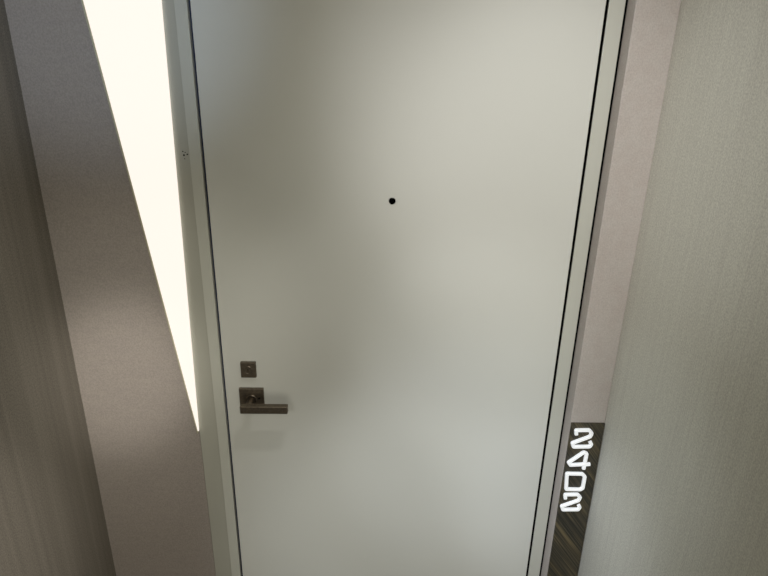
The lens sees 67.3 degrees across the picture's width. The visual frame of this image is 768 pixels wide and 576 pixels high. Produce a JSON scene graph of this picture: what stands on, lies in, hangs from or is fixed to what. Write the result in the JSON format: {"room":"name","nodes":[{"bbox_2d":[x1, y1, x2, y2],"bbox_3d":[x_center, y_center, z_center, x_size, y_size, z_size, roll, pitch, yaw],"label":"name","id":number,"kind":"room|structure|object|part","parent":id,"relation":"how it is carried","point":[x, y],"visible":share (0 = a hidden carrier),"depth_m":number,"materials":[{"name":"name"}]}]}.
{"room":"hotel corridor","nodes":[
{"label":"hotel corridor","id":0,"kind":"room"},
{"bbox_2d":[0,0,115,575],"bbox_3d":[-0.868,0.217,0.943,0.100,2.550,1.450,1,21,-1],"label":"wall","id":1,"kind":"structure","parent":0,"point":[53,522],"depth_m":1.36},
{"bbox_2d":[4,0,215,575],"bbox_3d":[-0.672,-0.012,1.552,0.312,2.550,0.154,1,21,-1],"label":"wall","id":2,"kind":"structure","parent":0,"point":[145,441],"depth_m":1.50,"materials":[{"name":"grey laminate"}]},
{"bbox_2d":[81,0,198,432],"bbox_3d":[-0.588,-0.266,1.369,0.222,1.442,0.007,1,21,-1],"label":"wall light","id":3,"kind":"object","parent":2,"relation":"attached to","point":[128,36],"visible":1,"depth_m":1.33,"materials":[{"name":"white plastic"}]},
{"bbox_2d":[541,0,680,575],"bbox_3d":[0.566,0.010,1.557,0.096,2.550,0.195,1,21,-1],"label":"wall","id":4,"kind":"structure","parent":0,"point":[650,26],"depth_m":1.38,"materials":[{"name":"beige paint"}]},
{"bbox_2d":[547,422,604,575],"bbox_3d":[0.555,0.693,1.706,0.092,0.686,0.014,1,21,-1],"label":"number sign","id":5,"kind":"object","parent":4,"relation":"attached to","point":[585,438],"visible":1,"depth_m":1.67,"materials":[{"name":"brown plastic"}]},
{"bbox_2d":[577,0,767,575],"bbox_3d":[0.689,0.628,-0.054,0.100,2.550,3.650,1,21,-1],"label":"wall","id":6,"kind":"structure","parent":0,"point":[680,488],"depth_m":1.14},
{"bbox_3d":[0.020,-1.008,1.181,1.034,0.400,0.154,1,21,-1],"label":"wall","id":7,"kind":"structure","parent":0,"visible":0},
{"bbox_2d":[162,0,627,575],"bbox_3d":[-0.002,0.192,1.612,1.034,2.150,0.106,1,21,-1],"label":"door frame","id":8,"kind":"structure","parent":7,"relation":"attached to","point":[213,420],"depth_m":1.47,"materials":[{"name":"grey paint"}]},
{"bbox_2d":[190,0,605,575],"bbox_3d":[0.017,0.240,1.562,0.903,2.080,0.089,1,21,-1],"label":"door","id":9,"kind":"structure","parent":7,"relation":"in","point":[393,186],"depth_m":1.46,"materials":[{"name":"grey paint"}]},
{"bbox_3d":[-0.365,0.306,1.595,0.067,0.067,0.008,1,21,-1],"label":"handle","id":10,"kind":"part","parent":9,"relation":"part of","materials":[{"name":"brown metal"}]},
{"bbox_3d":[-0.322,0.325,1.550,0.126,0.022,0.016,1,21,-1],"label":"lever","id":11,"kind":"part","parent":9,"relation":"part of","materials":[{"name":"brown metal"}]}
]}

